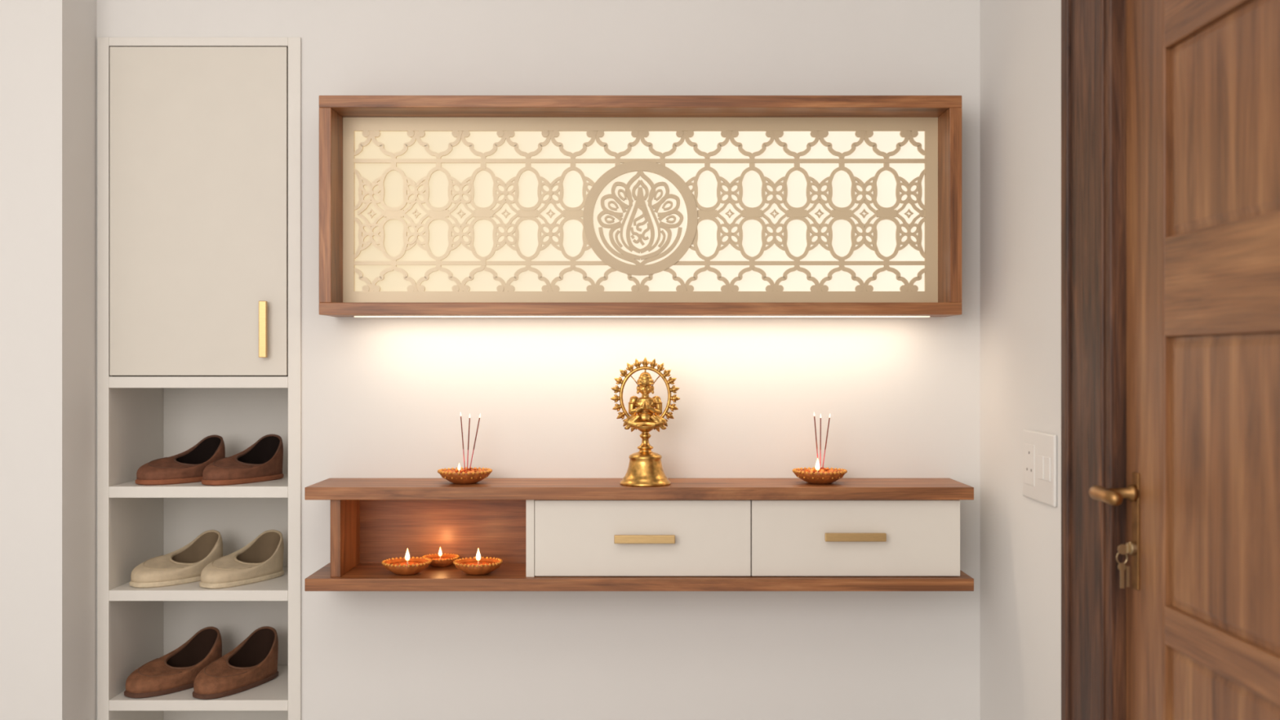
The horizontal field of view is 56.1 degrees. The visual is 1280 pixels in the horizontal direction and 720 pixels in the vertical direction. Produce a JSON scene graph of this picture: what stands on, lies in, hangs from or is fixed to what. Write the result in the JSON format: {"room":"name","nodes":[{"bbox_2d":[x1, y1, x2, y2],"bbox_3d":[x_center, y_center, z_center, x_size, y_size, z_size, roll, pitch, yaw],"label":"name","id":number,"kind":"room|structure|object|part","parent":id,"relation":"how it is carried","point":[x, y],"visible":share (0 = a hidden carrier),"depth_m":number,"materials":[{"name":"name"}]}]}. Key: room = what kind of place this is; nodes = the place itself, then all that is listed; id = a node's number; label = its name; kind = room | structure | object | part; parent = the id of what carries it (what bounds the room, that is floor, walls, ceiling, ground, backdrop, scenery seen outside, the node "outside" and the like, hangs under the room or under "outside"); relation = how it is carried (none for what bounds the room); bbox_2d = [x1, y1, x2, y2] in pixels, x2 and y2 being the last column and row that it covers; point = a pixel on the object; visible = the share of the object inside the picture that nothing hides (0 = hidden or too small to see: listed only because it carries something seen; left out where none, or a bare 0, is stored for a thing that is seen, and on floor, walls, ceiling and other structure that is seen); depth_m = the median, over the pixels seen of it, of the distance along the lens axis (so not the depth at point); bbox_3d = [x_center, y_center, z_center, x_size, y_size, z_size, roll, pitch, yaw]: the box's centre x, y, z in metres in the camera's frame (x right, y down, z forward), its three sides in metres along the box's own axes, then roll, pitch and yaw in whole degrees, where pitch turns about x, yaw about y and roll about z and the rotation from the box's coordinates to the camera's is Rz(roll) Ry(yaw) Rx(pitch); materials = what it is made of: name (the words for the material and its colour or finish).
{"room":"home entryway","nodes":[
{"label":"home entryway","id":0,"kind":"room"},
{"bbox_2d":[0,0,97,719],"bbox_3d":[-1.879,-0.075,3.120,1.042,2.750,0.600,0,0,0],"label":"wall","id":1,"kind":"structure","parent":0,"point":[48,48],"depth_m":2.82,"materials":[{"name":"paint"}]},
{"bbox_2d":[97,0,979,719],"bbox_3d":[-0.194,-0.075,3.210,2.328,2.750,0.420,0,0,0],"label":"wall","id":2,"kind":"structure","parent":0,"point":[382,397],"depth_m":3.00,"materials":[{"name":"paint"}]},
{"bbox_2d":[304,478,973,591],"bbox_3d":[-0.002,0.415,2.887,1.551,0.241,0.226,0,0,0],"label":"wall shelf","id":3,"kind":"object","parent":2,"relation":"attached to","point":[548,534],"visible":1,"depth_m":2.80,"materials":[{"name":"brown wood"}]},
{"bbox_3d":[-0.711,0.415,2.900,0.024,0.182,0.200,0,0,0],"label":"panel","id":4,"kind":"part","parent":3,"relation":"part of","materials":[{"name":"brown wood"}]},
{"bbox_2d":[381,548,431,575],"bbox_3d":[-0.553,0.476,2.845,0.117,0.060,0.117,0,0,0],"label":"oil lamp","id":5,"kind":"object","parent":3,"relation":"on","point":[406,566],"visible":1,"depth_m":2.82,"materials":[{"name":"ceramic"}]},
{"bbox_3d":[-0.553,0.492,2.845,0.116,0.029,0.113,0,0,0],"label":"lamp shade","id":6,"kind":"part","parent":5,"relation":"part of","materials":[{"name":"ceramic"}]},
{"bbox_2d":[422,546,459,567],"bbox_3d":[-0.490,0.483,2.950,0.092,0.047,0.091,0,0,42],"label":"oil lamp","id":7,"kind":"object","parent":3,"relation":"on","point":[439,560],"visible":0.88,"depth_m":2.94,"materials":[{"name":"ceramic"}]},
{"bbox_3d":[-0.490,0.495,2.950,0.090,0.023,0.088,0,0,42],"label":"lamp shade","id":8,"kind":"part","parent":7,"relation":"part of","materials":[{"name":"ceramic"}]},
{"bbox_3d":[-0.482,0.415,2.997,0.433,0.182,0.005,0,0,0],"label":"panel","id":9,"kind":"part","parent":3,"relation":"part of","materials":[{"name":"brown wood"}]},
{"bbox_2d":[437,462,492,484],"bbox_3d":[-0.419,0.270,2.875,0.131,0.050,0.130,0,0,0],"label":"dish","id":10,"kind":"object","parent":3,"relation":"on","point":[457,475],"visible":0.99,"depth_m":2.84,"materials":[{"name":"ceramic"}]},
{"bbox_2d":[460,412,465,472],"bbox_3d":[-0.423,0.202,2.867,0.003,0.156,0.016,0,0,44],"label":"incense stick","id":11,"kind":"object","parent":10,"relation":"in","point":[460,412],"visible":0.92,"depth_m":2.87,"materials":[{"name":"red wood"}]},
{"bbox_2d":[466,413,470,470],"bbox_3d":[-0.411,0.204,2.875,0.009,0.151,0.003,0,0,0],"label":"incense stick","id":12,"kind":"object","parent":10,"relation":"in","point":[469,414],"visible":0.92,"depth_m":2.87,"materials":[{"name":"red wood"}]},
{"bbox_2d":[469,413,480,471],"bbox_3d":[-0.398,0.204,2.882,0.030,0.151,0.003,0,0,-20],"label":"incense stick","id":13,"kind":"object","parent":10,"relation":"in","point":[480,414],"visible":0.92,"depth_m":2.88,"materials":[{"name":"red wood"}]},
{"bbox_2d":[453,549,502,575],"bbox_3d":[-0.384,0.476,2.845,0.117,0.060,0.117,0,0,16],"label":"oil lamp","id":14,"kind":"object","parent":3,"relation":"on","point":[476,566],"visible":1,"depth_m":2.82,"materials":[{"name":"ceramic"}]},
{"bbox_3d":[-0.384,0.492,2.845,0.113,0.029,0.116,0,0,16],"label":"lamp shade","id":15,"kind":"part","parent":14,"relation":"part of","materials":[{"name":"ceramic"}]},
{"bbox_3d":[0.006,0.416,2.885,0.504,0.177,0.170,0,0,0],"label":"drawer","id":16,"kind":"part","parent":3,"relation":"part of","materials":[{"name":"paint"}]},
{"bbox_3d":[0.011,0.415,2.788,0.141,0.019,0.027,0,0,0],"label":"handle","id":17,"kind":"part","parent":3,"relation":"part of","materials":[{"name":"gold metal"}]},
{"bbox_2d":[610,357,679,486],"bbox_3d":[0.012,0.144,2.850,0.123,0.302,0.122,0,0,45],"label":"idol","id":18,"kind":"object","parent":3,"relation":"on","point":[645,468],"visible":1,"depth_m":2.84,"materials":[{"name":"gold metal"}]},
{"bbox_2d":[791,457,847,484],"bbox_3d":[0.430,0.264,2.875,0.131,0.062,0.130,0,0,0],"label":"dish","id":19,"kind":"object","parent":3,"relation":"on","point":[814,475],"visible":0.99,"depth_m":2.84,"materials":[{"name":"ceramic"}]},
{"bbox_2d":[813,412,817,457],"bbox_3d":[0.422,0.202,2.867,0.019,0.156,0.003,0,0,-37],"label":"incense stick","id":20,"kind":"object","parent":19,"relation":"in","point":[814,412],"visible":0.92,"depth_m":2.87,"materials":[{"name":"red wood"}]},
{"bbox_2d":[819,413,821,470],"bbox_3d":[0.433,0.204,2.875,0.003,0.151,0.003,0,0,0],"label":"incense stick","id":21,"kind":"object","parent":19,"relation":"in","point":[820,414],"visible":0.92,"depth_m":2.87,"materials":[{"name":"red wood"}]},
{"bbox_2d":[822,413,830,469],"bbox_3d":[0.446,0.204,2.883,0.026,0.151,0.003,0,0,-22],"label":"incense stick","id":22,"kind":"object","parent":19,"relation":"in","point":[829,414],"visible":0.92,"depth_m":2.88,"materials":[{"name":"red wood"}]},
{"bbox_3d":[0.504,0.416,2.885,0.486,0.177,0.170,0,0,0],"label":"drawer","id":23,"kind":"part","parent":3,"relation":"part of","materials":[{"name":"paint"}]},
{"bbox_3d":[0.499,0.411,2.788,0.141,0.019,0.027,0,0,0],"label":"handle","id":24,"kind":"part","parent":3,"relation":"part of","materials":[{"name":"gold metal"}]},
{"bbox_2d":[319,95,961,317],"bbox_3d":[0.001,-0.367,2.925,1.528,0.524,0.150,0,0,0],"label":"decorative panel","id":25,"kind":"object","parent":2,"relation":"attached to","point":[430,206],"visible":1,"depth_m":2.97,"materials":[{"name":"brown wood"}]},
{"bbox_3d":[0.001,-0.368,2.991,1.470,0.463,0.010,0,0,0],"label":"light panel","id":26,"kind":"part","parent":25,"relation":"part of","materials":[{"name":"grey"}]},
{"bbox_3d":[0.001,-0.122,2.925,1.528,0.029,0.150,0,0,0],"label":"frame rail","id":27,"kind":"part","parent":25,"relation":"part of","materials":[{"name":"brown wood"}]},
{"bbox_3d":[0.001,-0.614,2.925,1.528,0.029,0.150,0,0,0],"label":"frame rail","id":28,"kind":"part","parent":25,"relation":"part of","materials":[{"name":"brown wood"}]},
{"bbox_2d":[979,0,1061,719],"bbox_3d":[0.910,-0.075,0.900,0.120,2.750,4.200,0,0,0],"label":"wall","id":29,"kind":"structure","parent":0,"point":[1020,40],"depth_m":2.71,"materials":[{"name":"paint"}]},
{"bbox_2d":[1022,429,1057,506],"bbox_3d":[0.845,0.224,2.523,0.010,0.147,0.211,0,0,0],"label":"switch plate","id":30,"kind":"object","parent":29,"relation":"attached to","point":[1039,448],"visible":1,"depth_m":2.52,"materials":[{"name":"plastic"}]},
{"bbox_2d":[1024,443,1034,486],"bbox_3d":[0.842,0.226,2.591,0.003,0.088,0.062,0,0,0],"label":"socket","id":31,"kind":"object","parent":30,"relation":"attached to","point":[1028,447],"depth_m":2.59,"materials":[{"name":"plastic"}]},
{"bbox_2d":[1061,0,1126,719],"bbox_3d":[0.897,0.165,1.651,0.146,2.270,1.402,0,0,0],"label":"trim","id":32,"kind":"structure","parent":29,"relation":"attached to","point":[1094,32],"depth_m":2.22,"materials":[{"name":"brown wood"}]},
{"bbox_2d":[1088,0,1279,719],"bbox_3d":[0.847,0.245,1.661,0.128,2.090,0.957,0,0,0],"label":"door","id":33,"kind":"structure","parent":29,"relation":"in","point":[1202,548],"depth_m":1.86,"materials":[{"name":"brown wood"}]},
{"bbox_3d":[0.823,0.232,2.056,0.080,0.030,0.106,0,0,0],"label":"handle","id":34,"kind":"part","parent":33,"relation":"part of","materials":[{"name":"gold metal"}]},
{"bbox_3d":[0.888,-0.657,1.661,0.044,0.285,0.647,0,0,0],"label":"rail","id":35,"kind":"part","parent":33,"relation":"part of","materials":[{"name":"brown wood"}]},
{"bbox_3d":[0.888,-0.120,1.661,0.044,0.165,0.647,0,0,0],"label":"rail","id":36,"kind":"part","parent":33,"relation":"part of","materials":[{"name":"brown wood"}]},
{"bbox_3d":[0.888,0.438,1.661,0.044,0.064,0.647,0,0,0],"label":"rail","id":37,"kind":"part","parent":33,"relation":"part of","materials":[{"name":"brown wood"}]},
{"bbox_3d":[0.887,-0.359,1.661,0.026,0.312,0.647,0,0,0],"label":"panel","id":38,"kind":"part","parent":33,"relation":"part of","materials":[{"name":"brown wood"}]},
{"bbox_3d":[0.887,0.184,1.661,0.026,0.444,0.647,0,0,0],"label":"panel","id":39,"kind":"part","parent":33,"relation":"part of","materials":[{"name":"brown wood"}]},
{"bbox_3d":[0.887,0.810,1.661,0.026,0.680,0.647,0,0,0],"label":"panel","id":40,"kind":"part","parent":33,"relation":"part of","materials":[{"name":"brown wood"}]},
{"bbox_3d":[-0.765,1.340,1.110,3.470,0.080,4.620,0,0,0],"label":"floor","id":41,"kind":"structure","parent":0,"visible":0},
{"bbox_2d":[97,37,301,719],"bbox_3d":[-1.100,0.247,3.155,0.507,2.105,0.381,0,0,0],"label":"cabinet","id":42,"kind":"object","parent":41,"relation":"on","point":[199,139],"visible":0.75,"depth_m":2.99,"materials":[{"name":"paint"}]},
{"bbox_2d":[124,626,222,697],"bbox_3d":[-1.207,0.783,3.121,0.114,0.131,0.271,0,0,32],"label":"shoe","id":43,"kind":"object","parent":42,"relation":"in","point":[175,671],"visible":0.93,"depth_m":3.10,"materials":[{"name":"brown leather"}]},
{"bbox_2d":[128,529,222,587],"bbox_3d":[-1.200,0.515,3.120,0.112,0.119,0.248,0,0,41],"label":"shoe","id":44,"kind":"object","parent":42,"relation":"in","point":[184,565],"visible":0.91,"depth_m":3.10,"materials":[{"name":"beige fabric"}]},
{"bbox_2d":[135,435,225,484],"bbox_3d":[-1.187,0.258,3.115,0.112,0.115,0.240,0,0,43],"label":"shoe","id":45,"kind":"object","parent":42,"relation":"in","point":[188,466],"visible":0.88,"depth_m":3.09,"materials":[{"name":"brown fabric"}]},
{"bbox_3d":[-1.101,-0.371,3.000,0.441,0.819,0.020,0,0,0],"label":"door","id":46,"kind":"part","parent":42,"relation":"part of","materials":[{"name":"paint"}]},
{"bbox_2d":[192,626,279,699],"bbox_3d":[-1.049,0.783,3.120,0.115,0.131,0.271,0,0,22],"label":"shoe","id":47,"kind":"object","parent":42,"relation":"in","point":[253,663],"visible":1,"depth_m":3.12,"materials":[{"name":"brown leather"}]},
{"bbox_2d":[199,529,284,588],"bbox_3d":[-1.033,0.515,3.120,0.112,0.119,0.248,0,0,28],"label":"shoe","id":48,"kind":"object","parent":42,"relation":"in","point":[261,559],"visible":1,"depth_m":3.11,"materials":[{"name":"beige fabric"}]},
{"bbox_2d":[201,434,284,485],"bbox_3d":[-1.030,0.257,3.115,0.110,0.117,0.240,0,0,28],"label":"shoe","id":49,"kind":"object","parent":42,"relation":"in","point":[262,461],"visible":1,"depth_m":3.11,"materials":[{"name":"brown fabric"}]},
{"bbox_3d":[-0.933,-0.076,2.977,0.019,0.140,0.026,0,0,0],"label":"handle","id":50,"kind":"part","parent":42,"relation":"part of","materials":[{"name":"gold metal"}]}
]}

